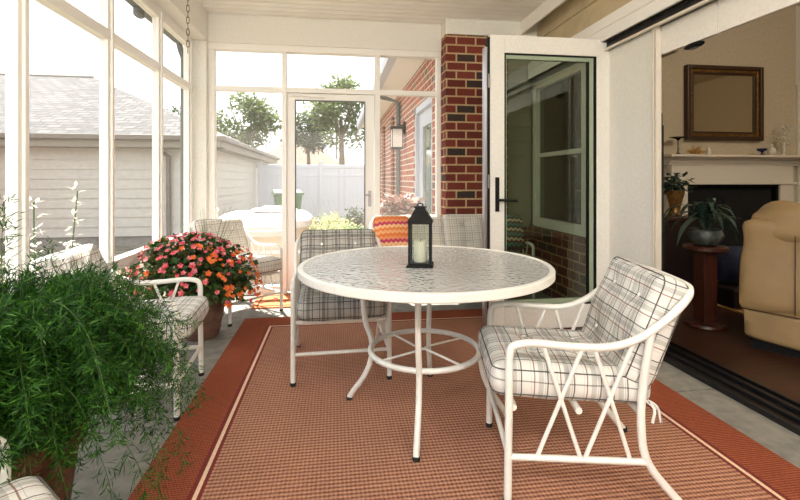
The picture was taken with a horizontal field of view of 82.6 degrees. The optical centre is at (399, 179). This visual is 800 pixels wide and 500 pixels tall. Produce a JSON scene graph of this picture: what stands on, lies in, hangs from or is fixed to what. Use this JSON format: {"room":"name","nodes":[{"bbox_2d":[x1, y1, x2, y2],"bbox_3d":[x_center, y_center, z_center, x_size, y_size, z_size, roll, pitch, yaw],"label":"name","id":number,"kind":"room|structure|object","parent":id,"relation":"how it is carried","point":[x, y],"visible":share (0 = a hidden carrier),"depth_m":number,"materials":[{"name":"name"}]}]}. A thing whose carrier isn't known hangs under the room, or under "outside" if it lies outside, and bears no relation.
{"room":"sunroom","nodes":[
{"label":"sunroom","id":0,"kind":"room"},
{"bbox_2d":[0,192,363,297],"bbox_3d":[-4.950,1.650,34.648,120.000,0.200,110.000,0,0,-8],"label":"ground","id":1,"kind":"structure","parent":0,"point":[123,249],"depth_m":10.00,"materials":[{"name":"white concrete"}]},
{"bbox_2d":[0,181,84,283],"bbox_3d":[-2.396,0.777,2.911,0.592,1.548,0.472,0,0,-25],"label":"shrub","id":2,"kind":"object","parent":1,"relation":"on","point":[71,243],"visible":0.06,"depth_m":2.92,"materials":[{"name":"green plant"}]},
{"bbox_2d":[0,73,279,248],"bbox_3d":[-13.914,-0.939,14.311,18.500,4.978,10.530,0,0,-8],"label":"neighboring house","id":3,"kind":"structure","parent":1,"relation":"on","point":[63,109],"depth_m":10.61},
{"bbox_2d":[166,105,179,114],"bbox_3d":[-22.054,-3.032,45.913,4.914,9.170,4.704,0,0,-8],"label":"tree","id":4,"kind":"object","parent":1,"relation":"on","point":[173,107],"visible":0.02,"depth_m":45.48,"materials":[{"name":"green plant"}]},
{"bbox_2d":[217,112,230,133],"bbox_3d":[-16.189,-2.286,39.992,3.720,7.679,3.205,0,0,35],"label":"tree","id":5,"kind":"object","parent":1,"relation":"on","point":[223,112],"visible":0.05,"depth_m":40.26,"materials":[{"name":"green plant"}]},
{"bbox_2d":[217,92,281,150],"bbox_3d":[-8.962,-1.929,27.149,4.464,6.967,4.358,0,0,11],"label":"tree","id":6,"kind":"object","parent":1,"relation":"on","point":[254,111],"visible":0.83,"depth_m":26.42,"materials":[{"name":"green plant"}]},
{"bbox_2d":[217,210,312,283],"bbox_3d":[-2.171,1.040,7.418,1.440,1.020,1.440,0,0,-8],"label":"hot tub","id":7,"kind":"object","parent":1,"relation":"on","point":[259,219],"visible":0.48,"depth_m":6.80,"materials":[{"name":"white"}]},
{"bbox_2d":[249,206,296,211],"bbox_3d":[-2.085,0.476,7.531,0.721,0.098,0.506,0,0,-8],"label":"towel","id":8,"kind":"object","parent":7,"relation":"on","point":[263,207],"visible":0.62,"depth_m":7.33,"materials":[{"name":"white fabric"}]},
{"bbox_2d":[271,189,303,209],"bbox_3d":[-3.285,0.916,13.284,0.870,1.268,0.914,0,0,-20],"label":"wheelie bin","id":9,"kind":"object","parent":1,"relation":"on","point":[277,193],"visible":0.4,"depth_m":12.99,"materials":[{"name":"green plastic"}]},
{"bbox_2d":[268,142,338,190],"bbox_3d":[-8.865,-1.260,40.455,7.500,5.620,10.000,0,0,-8],"label":"house","id":10,"kind":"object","parent":1,"relation":"on","point":[301,158],"visible":0.12,"depth_m":36.60,"materials":[{"name":"beige"}]},
{"bbox_2d":[278,108,332,164],"bbox_3d":[-6.940,-1.878,33.951,4.079,6.864,4.762,0,0,-8],"label":"tree","id":11,"kind":"object","parent":1,"relation":"on","point":[309,142],"visible":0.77,"depth_m":33.02,"materials":[{"name":"green plant"}]},
{"bbox_2d":[256,161,363,220],"bbox_3d":[-3.101,0.430,17.235,4.535,2.240,0.170,0,0,-8],"label":"vinyl fence","id":12,"kind":"object","parent":1,"relation":"on","point":[325,188],"visible":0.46,"depth_m":17.20,"materials":[{"name":"grey plastic"}]},
{"bbox_2d":[309,217,322,229],"bbox_3d":[-2.018,1.171,9.473,0.834,0.831,0.737,0,0,38],"label":"shrub","id":13,"kind":"object","parent":1,"relation":"on","point":[313,227],"visible":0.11,"depth_m":9.43,"materials":[{"name":"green plant"}]},
{"bbox_2d":[316,211,343,229],"bbox_3d":[-1.641,1.151,11.028,0.762,0.807,0.946,0,0,-28],"label":"shrub","id":14,"kind":"object","parent":1,"relation":"on","point":[332,216],"visible":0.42,"depth_m":11.00,"materials":[{"name":"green plant"}]},
{"bbox_2d":[303,73,363,164],"bbox_3d":[-3.401,-2.043,24.158,3.902,7.193,4.031,0,0,-24],"label":"tree","id":15,"kind":"object","parent":1,"relation":"on","point":[328,113],"visible":0.62,"depth_m":23.53,"materials":[{"name":"green plant"}]},
{"bbox_2d":[323,218,361,229],"bbox_3d":[-1.157,1.158,9.199,0.894,0.792,0.831,0,0,10],"label":"shrub","id":16,"kind":"object","parent":1,"relation":"on","point":[334,226],"visible":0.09,"depth_m":9.16,"materials":[{"name":"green plant"}]},
{"bbox_2d":[335,155,363,191],"bbox_3d":[-7.889,-0.960,64.455,9.000,5.020,10.000,0,0,-8],"label":"house","id":17,"kind":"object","parent":1,"relation":"on","point":[348,161],"visible":0.12,"depth_m":61.77,"materials":[{"name":"beige"}]},
{"bbox_2d":[341,206,363,228],"bbox_3d":[-1.241,1.144,12.805,0.809,0.852,0.806,0,0,42],"label":"shrub","id":18,"kind":"object","parent":1,"relation":"on","point":[358,218],"visible":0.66,"depth_m":12.74,"materials":[{"name":"green plant"}]},
{"bbox_2d":[343,221,363,228],"bbox_3d":[-0.762,1.145,7.993,0.735,0.832,0.728,0,0,-39],"label":"shrub","id":19,"kind":"object","parent":1,"relation":"on","point":[353,227],"visible":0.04,"depth_m":8.07,"materials":[{"name":"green plant"}]},
{"bbox_2d":[380,192,428,214],"bbox_3d":[0.021,0.841,5.144,0.662,1.418,0.442,0,0,-8],"label":"plant","id":20,"kind":"object","parent":1,"relation":"on","point":[395,205],"visible":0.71,"depth_m":5.08,"materials":[{"name":"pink plant"}]},
{"bbox_2d":[357,50,677,214],"bbox_3d":[1.030,-0.860,9.057,3.400,4.820,7.960,0,0,-8],"label":"brick house wing","id":21,"kind":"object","parent":1,"relation":"on","point":[411,169],"visible":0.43,"depth_m":6.38,"materials":[{"name":"red brick"}]},
{"bbox_2d":[390,121,405,149],"bbox_3d":[-0.037,-0.695,7.116,0.230,0.430,0.200,0,0,-8],"label":"wall lantern","id":22,"kind":"object","parent":21,"relation":"attached to","point":[397,132],"visible":1,"depth_m":7.04,"materials":[{"name":"white glass"}]},
{"bbox_2d":[198,0,545,24],"bbox_3d":[0.163,-1.660,1.690,3.800,0.100,7.300,0,0,-8],"label":"ceiling","id":23,"kind":"structure","parent":0,"point":[402,11],"depth_m":4.27,"materials":[{"name":"white paint"}]},
{"bbox_2d":[153,0,207,41],"bbox_3d":[-1.507,-1.470,1.250,0.210,0.280,6.900,0,0,-8],"label":"trim","id":24,"kind":"structure","parent":23,"relation":"attached to","point":[175,9],"depth_m":3.90,"materials":[{"name":"beige paint"}]},
{"bbox_2d":[125,0,182,288],"bbox_3d":[-1.635,0.055,1.094,0.113,2.850,6.628,0,0,-8],"label":"gutter","id":25,"kind":"object","parent":24,"relation":"attached to","point":[138,12],"visible":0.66,"depth_m":4.32,"materials":[{"name":"grey metal"}]},
{"bbox_2d":[186,0,189,52],"bbox_3d":[-1.391,-1.220,2.983,0.017,0.783,0.017,0,0,21],"label":"hanging chain","id":26,"kind":"object","parent":23,"relation":"hanging from","point":[187,0],"visible":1,"depth_m":2.98,"materials":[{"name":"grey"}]},
{"bbox_2d":[71,291,799,499],"bbox_3d":[0.140,1.190,1.404,3.594,0.120,6.728,0,0,-8],"label":"floor","id":27,"kind":"structure","parent":0,"point":[783,442],"depth_m":2.15,"materials":[{"name":"concrete"}]},
{"bbox_2d":[0,436,59,499],"bbox_3d":[-0.851,0.725,0.617,0.558,0.788,0.721,0,0,37],"label":"patio chair","id":28,"kind":"object","parent":27,"relation":"on","point":[28,487],"visible":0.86,"depth_m":0.95,"materials":[{"name":"fabric"}]},
{"bbox_2d":[0,476,56,499],"bbox_3d":[-0.808,0.713,0.678,0.469,0.145,0.568,0,2,37],"label":"seat cushion","id":29,"kind":"object","parent":28,"relation":"on","point":[28,487],"depth_m":0.95,"materials":[{"name":"fabric"}]},
{"bbox_2d":[5,0,192,389],"bbox_3d":[-1.527,-0.100,1.075,0.070,2.460,6.560,0,0,-8],"label":"window","id":30,"kind":"structure","parent":27,"relation":"on","point":[16,11],"depth_m":2.71,"materials":[{"name":"white paint"}]},
{"bbox_2d":[0,193,213,499],"bbox_3d":[-1.137,0.577,1.316,1.082,1.105,1.079,0,0,-32],"label":"potted fern","id":31,"kind":"object","parent":27,"relation":"on","point":[61,338],"visible":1,"depth_m":1.24,"materials":[{"name":"plant"}]},
{"bbox_2d":[11,410,87,499],"bbox_3d":[-1.138,0.928,1.322,0.384,0.402,0.384,0,0,-8],"label":"pot","id":32,"kind":"object","parent":31,"relation":"on","point":[61,495],"depth_m":1.28,"materials":[{"name":"ceramic"}]},
{"bbox_2d":[29,243,208,421],"bbox_3d":[-1.393,0.735,2.324,0.721,0.788,0.558,0,0,-12],"label":"patio chair","id":33,"kind":"object","parent":27,"relation":"on","point":[197,306],"visible":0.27,"depth_m":2.31,"materials":[{"name":"fabric"}]},
{"bbox_2d":[33,243,118,295],"bbox_3d":[-1.596,0.543,2.284,0.145,0.413,0.475,-22,4,-11],"label":"cushion","id":34,"kind":"object","parent":33,"relation":"on","point":[91,251],"depth_m":2.23,"materials":[{"name":"fabric"}]},
{"bbox_2d":[136,296,208,343],"bbox_3d":[-1.319,0.724,2.341,0.568,0.145,0.469,-2,0,-12],"label":"seat cushion","id":35,"kind":"object","parent":33,"relation":"on","point":[197,306],"depth_m":2.32,"materials":[{"name":"fabric"}]},
{"bbox_2d":[119,209,262,341],"bbox_3d":[-1.500,0.657,3.277,0.982,0.943,0.742,0,0,2],"label":"potted flowers","id":36,"kind":"object","parent":27,"relation":"on","point":[218,284],"visible":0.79,"depth_m":3.16,"materials":[{"name":"pink plant"}]},
{"bbox_2d":[175,287,224,341],"bbox_3d":[-1.428,0.963,3.281,0.374,0.332,0.374,0,0,-8],"label":"pot","id":37,"kind":"object","parent":36,"relation":"on","point":[212,322],"depth_m":3.19,"materials":[{"name":"brown ceramic"}]},
{"bbox_2d":[192,40,207,221],"bbox_3d":[-1.946,-0.100,4.409,0.175,2.460,0.160,0,0,-8],"label":"trim","id":38,"kind":"structure","parent":27,"relation":"on","point":[200,48],"depth_m":4.33,"materials":[{"name":"beige paint"}]},
{"bbox_2d":[187,217,282,326],"bbox_3d":[-1.414,0.735,3.895,0.721,0.788,0.558,0,0,36],"label":"patio chair","id":39,"kind":"object","parent":27,"relation":"on","point":[269,265],"visible":0.43,"depth_m":3.93,"materials":[{"name":"fabric"}]},
{"bbox_2d":[190,218,248,256],"bbox_3d":[-1.581,0.543,4.017,0.145,0.413,0.475,-26,-15,33],"label":"cushion","id":40,"kind":"object","parent":39,"relation":"on","point":[237,236],"depth_m":4.03,"materials":[{"name":"fabric"}]},
{"bbox_2d":[203,254,281,277],"bbox_3d":[-1.351,0.724,3.853,0.568,0.145,0.469,-2,-1,36],"label":"seat cushion","id":41,"kind":"object","parent":39,"relation":"on","point":[267,265],"depth_m":3.78,"materials":[{"name":"fabric"}]},
{"bbox_2d":[251,294,290,308],"bbox_3d":[-0.942,1.123,4.260,0.800,0.012,0.460,0,0,-8],"label":"doormat","id":42,"kind":"object","parent":27,"relation":"on","point":[273,301],"visible":0.27,"depth_m":4.15,"materials":[{"name":"fabric"}]},
{"bbox_2d":[128,309,799,499],"bbox_3d":[0.299,1.124,1.669,2.505,0.010,4.420,0,0,-8],"label":"area rug","id":43,"kind":"object","parent":27,"relation":"on","point":[260,436],"visible":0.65,"depth_m":1.96,"materials":[{"name":"fabric"}]},
{"bbox_2d":[290,229,391,386],"bbox_3d":[-0.374,0.725,2.816,0.587,0.788,0.720,0,0,-10],"label":"patio chair","id":44,"kind":"object","parent":43,"relation":"on","point":[309,305],"visible":0.66,"depth_m":2.55,"materials":[{"name":"white metal"}]},
{"bbox_2d":[299,229,375,286],"bbox_3d":[-0.408,0.532,3.020,0.505,0.413,0.145,0,-22,-10],"label":"cushion","id":45,"kind":"object","parent":44,"relation":"on","point":[313,243],"depth_m":3.00,"materials":[{"name":"grey fabric"}]},
{"bbox_2d":[296,285,386,320],"bbox_3d":[-0.359,0.713,2.742,0.499,0.145,0.567,0,-2,-10],"label":"seat cushion","id":46,"kind":"object","parent":44,"relation":"on","point":[312,304],"depth_m":2.48,"materials":[{"name":"grey fabric"}]},
{"bbox_2d":[297,245,554,461],"bbox_3d":[0.119,0.760,2.209,1.203,0.716,1.203,0,0,20],"label":"patio table","id":47,"kind":"object","parent":43,"relation":"on","point":[458,274],"visible":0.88,"depth_m":1.98,"materials":[{"name":"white glass"}]},
{"bbox_2d":[406,203,433,267],"bbox_3d":[0.096,0.257,2.155,0.124,0.298,0.124,0,0,6],"label":"lantern","id":48,"kind":"object","parent":47,"relation":"on","point":[420,215],"visible":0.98,"depth_m":2.11,"materials":[{"name":"black metal"}]},
{"bbox_2d":[414,239,426,262],"bbox_3d":[0.096,0.333,2.155,0.060,0.106,0.060,0,0,-8],"label":"candle","id":49,"kind":"object","parent":48,"relation":"in","point":[420,246],"visible":1,"depth_m":2.13,"materials":[{"name":"beige wax"}]},
{"bbox_2d":[369,214,534,298],"bbox_3d":[0.440,0.725,4.133,1.411,0.788,0.716,0,0,-8],"label":"loveseat","id":50,"kind":"object","parent":43,"relation":"on","point":[462,230],"visible":0.12,"depth_m":4.30,"materials":[{"name":"white fabric"}]},
{"bbox_2d":[373,216,412,245],"bbox_3d":[-0.065,0.475,3.992,0.333,0.313,0.245,0,0,-16],"label":"throw pillow","id":51,"kind":"object","parent":50,"relation":"on","point":[390,230],"visible":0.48,"depth_m":3.92,"materials":[{"name":"orange fabric"}]},
{"bbox_2d":[373,215,443,245],"bbox_3d":[0.081,0.532,4.292,0.672,0.415,0.145,0,-22,-8],"label":"cushion","id":52,"kind":"object","parent":50,"relation":"on","point":[419,231],"depth_m":4.27,"materials":[{"name":"fabric"}]},
{"bbox_2d":[442,214,512,250],"bbox_3d":[0.740,0.532,4.386,0.672,0.414,0.145,0,-22,-8],"label":"cushion","id":53,"kind":"object","parent":50,"relation":"on","point":[462,230],"depth_m":4.32,"materials":[{"name":"fabric"}]},
{"bbox_2d":[507,215,524,249],"bbox_3d":[0.955,0.475,4.137,0.333,0.313,0.245,0,0,3],"label":"throw pillow","id":54,"kind":"object","parent":50,"relation":"on","point":[515,233],"visible":0.49,"depth_m":4.05,"materials":[{"name":"multicoloured fabric"}]},
{"bbox_2d":[507,250,528,255],"bbox_3d":[0.780,0.713,4.106,0.666,0.146,0.568,0,-2,-8],"label":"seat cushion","id":55,"kind":"object","parent":50,"relation":"on","point":[513,251],"depth_m":4.12,"materials":[{"name":"fabric"}]},
{"bbox_2d":[478,256,693,499],"bbox_3d":[0.688,0.725,1.800,0.721,0.788,0.558,0,0,4],"label":"patio chair","id":56,"kind":"object","parent":43,"relation":"on","point":[634,313],"visible":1,"depth_m":1.58,"materials":[{"name":"white metal"}]},
{"bbox_2d":[478,325,650,402],"bbox_3d":[0.613,0.713,1.803,0.568,0.145,0.469,2,0,4],"label":"seat cushion","id":57,"kind":"object","parent":56,"relation":"on","point":[532,378],"depth_m":1.60,"materials":[{"name":"fabric"}]},
{"bbox_2d":[582,257,687,385],"bbox_3d":[0.894,0.532,1.784,0.145,0.413,0.475,22,1,4],"label":"cushion","id":58,"kind":"object","parent":56,"relation":"on","point":[631,296],"depth_m":1.64,"materials":[{"name":"fabric"}]},
{"bbox_2d":[663,340,799,435],"bbox_3d":[2.045,1.113,0.923,0.250,0.034,5.250,0,0,-8],"label":"door track","id":59,"kind":"object","parent":27,"relation":"on","point":[775,406],"depth_m":2.44,"materials":[{"name":"black metal"}]},
{"bbox_2d":[441,34,507,215],"bbox_3d":[0.747,-0.163,4.774,0.650,2.585,0.400,0,0,-8],"label":"wall","id":60,"kind":"structure","parent":0,"point":[461,55],"depth_m":4.56,"materials":[{"name":"red brick"}]},
{"bbox_2d":[208,42,440,294],"bbox_3d":[-0.721,-0.100,4.604,2.305,2.460,0.100,0,0,-8],"label":"window frame","id":61,"kind":"structure","parent":60,"relation":"in","point":[213,48],"depth_m":4.51,"materials":[{"name":"white paint"}]},
{"bbox_2d":[287,93,373,290],"bbox_3d":[-0.692,0.122,4.577,0.865,1.975,0.103,0,0,-8],"label":"door","id":62,"kind":"structure","parent":61,"relation":"attached to","point":[368,100],"depth_m":4.54,"materials":[{"name":"white paint"}]},
{"bbox_2d":[208,13,440,51],"bbox_3d":[-0.724,-1.470,4.644,2.300,0.280,0.200,0,0,-8],"label":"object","id":63,"kind":"structure","parent":60,"relation":"attached to","point":[222,28],"depth_m":4.54,"materials":[{"name":"beige paint"}]},
{"bbox_2d":[441,18,537,38],"bbox_3d":[0.977,-1.532,4.791,1.110,0.155,0.390,0,0,-8],"label":"trim","id":64,"kind":"structure","parent":60,"relation":"attached to","point":[450,25],"depth_m":4.58,"materials":[{"name":"beige paint"}]},
{"bbox_2d":[508,60,533,256],"bbox_3d":[1.288,-0.163,4.912,0.460,2.585,0.280,0,0,-8],"label":"wall","id":65,"kind":"structure","parent":0,"point":[519,87],"depth_m":4.78,"materials":[{"name":"beige"}]},
{"bbox_2d":[521,0,565,34],"bbox_3d":[1.684,-1.545,1.513,0.022,0.130,6.520,0,0,-8],"label":"trim","id":66,"kind":"structure","parent":65,"relation":"attached to","point":[548,6],"depth_m":4.20,"materials":[{"name":"white paint"}]},
{"bbox_2d":[531,80,540,223],"bbox_3d":[2.008,-0.570,1.853,0.100,3.400,7.100,0,0,-8],"label":"window frame","id":67,"kind":"structure","parent":0,"point":[533,81],"depth_m":5.12,"materials":[{"name":"beige paint"}]},
{"bbox_2d":[652,26,660,269],"bbox_3d":[1.655,0.072,2.936,0.037,2.115,0.045,0,0,-8],"label":"trim","id":68,"kind":"structure","parent":67,"relation":"attached to","point":[656,32],"depth_m":2.92,"materials":[{"name":"beige wood"}]},
{"bbox_2d":[607,0,717,49],"bbox_3d":[1.994,-1.012,0.891,0.140,0.055,5.200,0,0,-8],"label":"trim","id":69,"kind":"structure","parent":67,"relation":"attached to","point":[689,3],"depth_m":2.86,"materials":[{"name":"black metal"}]},
{"bbox_2d":[684,41,704,49],"bbox_3d":[1.727,-0.787,2.671,0.060,0.042,0.150,0,0,-8],"label":"sensor","id":70,"kind":"object","parent":67,"relation":"attached to","point":[694,45],"visible":1,"depth_m":2.65,"materials":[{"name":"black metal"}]},
{"bbox_2d":[661,0,799,54],"bbox_3d":[2.020,-0.895,0.622,0.025,0.180,4.660,0,0,-8],"label":"trim","id":71,"kind":"structure","parent":67,"relation":"attached to","point":[720,16],"depth_m":2.51,"materials":[{"name":"beige paint"}]},
{"bbox_2d":[534,232,585,297],"bbox_3d":[1.555,0.810,4.141,0.150,0.640,1.240,0,0,-8],"label":"brick wall","id":72,"kind":"structure","parent":0,"point":[568,259],"depth_m":4.12,"materials":[{"name":"brown brick"}]},
{"bbox_2d":[529,226,585,245],"bbox_3d":[1.530,0.502,4.138,0.200,0.055,1.240,0,0,-8],"label":"trim","id":73,"kind":"structure","parent":72,"relation":"on","point":[577,239],"depth_m":4.11,"materials":[{"name":"red brick"}]},
{"bbox_2d":[537,0,631,37],"bbox_3d":[1.922,-1.427,1.537,0.160,0.405,6.500,0,0,-8],"label":"wall","id":74,"kind":"structure","parent":0,"point":[571,17],"depth_m":3.94,"materials":[{"name":"beige paint"}]},
{"bbox_2d":[527,0,688,79],"bbox_3d":[1.890,-1.133,1.533,0.225,0.185,6.500,0,0,-8],"label":"trim","id":75,"kind":"structure","parent":74,"relation":"attached to","point":[635,13],"depth_m":3.26,"materials":[{"name":"white paint"}]},
{"bbox_2d":[609,30,651,266],"bbox_3d":[1.623,0.072,3.237,0.020,2.115,0.570,0,0,-8],"label":"wall pier","id":76,"kind":"object","parent":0,"point":[630,62],"visible":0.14,"depth_m":3.19,"materials":[{"name":"beige paint"}]},
{"bbox_2d":[482,34,608,327],"bbox_3d":[1.101,0.020,3.370,0.977,2.160,0.130,0,0,-8],"label":"door","id":77,"kind":"structure","parent":76,"relation":"attached to","point":[498,49],"depth_m":3.37,"materials":[{"name":"beige paint"}]},
{"bbox_2d":[661,5,795,212],"bbox_3d":[3.274,-0.570,5.721,3.700,3.400,0.200,0,0,-8],"label":"wall","id":78,"kind":"structure","parent":0,"point":[768,42],"depth_m":5.79,"materials":[{"name":"beige paint"}]},
{"bbox_2d":[684,64,763,140],"bbox_3d":[4.060,-0.960,5.696,1.070,0.930,0.070,0,0,-8],"label":"wall mirror","id":79,"kind":"object","parent":78,"relation":"attached to","point":[722,103],"visible":1,"depth_m":5.70,"materials":[{"name":"brown mirror"}]},
{"bbox_2d":[694,74,752,131],"bbox_3d":[4.057,-0.960,5.716,0.870,0.730,0.010,0,0,-8],"label":"mirror glass","id":80,"kind":"object","parent":79,"relation":"attached to","point":[722,102],"depth_m":5.71,"materials":[{"name":"beige mirror"}]},
{"bbox_2d":[795,6,799,202],"bbox_3d":[6.382,-0.570,6.165,2.620,3.400,0.280,0,0,-8],"label":"trim","id":81,"kind":"structure","parent":78,"relation":"attached to","point":[797,86],"depth_m":5.86,"materials":[{"name":"beige"}]},
{"bbox_2d":[671,301,799,401],"bbox_3d":[4.876,1.160,3.980,6.220,0.100,10.500,0,0,-8],"label":"floor","id":82,"kind":"structure","parent":0,"point":[730,348],"depth_m":2.91,"materials":[{"name":"brown wood"}]},
{"bbox_2d":[661,113,663,271],"bbox_3d":[1.826,0.310,3.342,0.130,1.600,0.240,0,0,-8],"label":"door frame","id":83,"kind":"structure","parent":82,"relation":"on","point":[662,125],"depth_m":3.23,"materials":[{"name":"white wood"}]},
{"bbox_2d":[664,214,696,300],"bbox_3d":[2.379,0.725,4.279,0.680,0.770,0.360,0,0,-8],"label":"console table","id":84,"kind":"object","parent":82,"relation":"on","point":[678,262],"visible":0.08,"depth_m":4.14,"materials":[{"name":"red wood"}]},
{"bbox_2d":[664,171,697,215],"bbox_3d":[2.578,0.121,4.325,0.468,0.438,0.325,0,0,-8],"label":"potted plant","id":85,"kind":"object","parent":84,"relation":"on","point":[674,195],"visible":0.83,"depth_m":4.27,"materials":[{"name":"green plant"}]},
{"bbox_2d":[682,243,729,330],"bbox_3d":[2.324,0.804,3.463,0.300,0.612,0.300,0,0,-8],"label":"pedestal","id":86,"kind":"object","parent":82,"relation":"on","point":[705,257],"visible":0.97,"depth_m":3.41,"materials":[{"name":"red wood"}]},
{"bbox_2d":[664,197,740,246],"bbox_3d":[2.364,0.317,3.439,0.743,0.372,0.574,0,0,18],"label":"potted houseplant","id":87,"kind":"object","parent":86,"relation":"on","point":[703,214],"visible":0.95,"depth_m":3.42,"materials":[{"name":"green plant"}]},
{"bbox_2d":[687,227,724,245],"bbox_3d":[2.324,0.432,3.463,0.240,0.125,0.240,0,0,-8],"label":"bowl","id":88,"kind":"object","parent":87,"relation":"attached to","point":[701,236],"depth_m":3.39,"materials":[{"name":"grey ceramic"}]},
{"bbox_2d":[717,304,742,313],"bbox_3d":[3.588,1.101,4.018,1.588,0.017,1.588,0,0,-8],"label":"round rug","id":89,"kind":"object","parent":82,"relation":"on","point":[719,305],"visible":0.07,"depth_m":3.85,"materials":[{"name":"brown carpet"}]},
{"bbox_2d":[717,246,742,308],"bbox_3d":[3.035,0.844,4.070,0.500,0.500,0.400,0,0,-8],"label":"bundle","id":90,"kind":"object","parent":89,"relation":"on","point":[728,264],"visible":0.34,"depth_m":3.96,"materials":[{"name":"blue fabric"}]},
{"bbox_2d":[664,154,799,245],"bbox_3d":[4.173,0.403,5.617,2.010,1.415,0.260,0,0,-8],"label":"fireplace mantel","id":91,"kind":"object","parent":82,"relation":"on","point":[745,183],"visible":0.57,"depth_m":5.66,"materials":[{"name":"white painted wood"}]},
{"bbox_2d":[669,136,684,153],"bbox_3d":[3.349,-0.412,5.479,0.197,0.215,0.197,0,0,14],"label":"candlestick","id":92,"kind":"object","parent":91,"relation":"on","point":[677,138],"visible":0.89,"depth_m":5.47,"materials":[{"name":"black metal"}]},
{"bbox_2d":[686,146,706,153],"bbox_3d":[3.588,-0.362,5.492,0.265,0.113,0.129,0,0,-8],"label":"dried arrangement","id":93,"kind":"object","parent":91,"relation":"on","point":[698,150],"visible":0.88,"depth_m":5.48,"materials":[{"name":"orange plant"}]},
{"bbox_2d":[706,147,711,153],"bbox_3d":[3.755,-0.355,5.537,0.060,0.100,0.060,0,0,-8],"label":"vase","id":94,"kind":"object","parent":91,"relation":"on","point":[709,151],"visible":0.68,"depth_m":5.52,"materials":[{"name":"white ceramic"}]},
{"bbox_2d":[664,154,799,157],"bbox_3d":[4.173,-0.290,5.617,2.010,0.030,0.260,0,0,-8],"label":"shelf","id":95,"kind":"object","parent":91,"relation":"attached to","point":[668,155],"depth_m":5.47,"materials":[{"name":"beige wood"}]},
{"bbox_2d":[757,148,767,154],"bbox_3d":[4.487,-0.347,5.641,0.110,0.085,0.110,0,0,-8],"label":"footed bowl","id":96,"kind":"object","parent":91,"relation":"on","point":[761,150],"visible":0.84,"depth_m":5.61,"materials":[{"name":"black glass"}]},
{"bbox_2d":[767,144,776,154],"bbox_3d":[4.626,-0.378,5.661,0.100,0.145,0.100,0,0,-8],"label":"glass jar","id":97,"kind":"object","parent":91,"relation":"on","point":[771,151],"visible":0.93,"depth_m":5.63,"materials":[{"name":"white glass"}]},
{"bbox_2d":[773,124,792,154],"bbox_3d":[4.792,-0.500,5.693,0.172,0.390,0.168,0,0,-34],"label":"glass vase","id":98,"kind":"object","parent":91,"relation":"on","point":[783,145],"visible":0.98,"depth_m":5.67,"materials":[{"name":"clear glass"}]},
{"bbox_2d":[739,200,799,357],"bbox_3d":[2.892,0.623,3.011,1.005,0.974,0.951,0,0,-39],"label":"recliner","id":99,"kind":"object","parent":82,"relation":"on","point":[769,272],"visible":1,"depth_m":2.90,"materials":[{"name":"beige leather"}]},
{"bbox_2d":[751,200,799,242],"bbox_3d":[2.648,0.274,2.802,0.356,0.277,0.774,0,0,-39],"label":"pillow","id":100,"kind":"object","parent":99,"relation":"on","point":[775,221],"depth_m":2.90,"materials":[{"name":"beige leather"}]},
{"bbox_3d":[1.625,-0.283,3.626,0.156,1.515,0.200,0,0,-8],"label":"wall","id":101,"kind":"structure","parent":0,"visible":0},
{"bbox_2d":[533,63,585,236],"bbox_3d":[1.493,-0.260,4.223,0.090,1.460,1.020,0,0,-8],"label":"window","id":102,"kind":"structure","parent":101,"relation":"in","point":[559,99],"depth_m":4.21,"materials":[{"name":"white paint"},{"name":"glass"}]},
{"bbox_3d":[1.576,-0.240,-1.838,1.800,2.740,0.116,0,0,-8],"label":"wall","id":103,"kind":"structure","parent":0,"visible":0},
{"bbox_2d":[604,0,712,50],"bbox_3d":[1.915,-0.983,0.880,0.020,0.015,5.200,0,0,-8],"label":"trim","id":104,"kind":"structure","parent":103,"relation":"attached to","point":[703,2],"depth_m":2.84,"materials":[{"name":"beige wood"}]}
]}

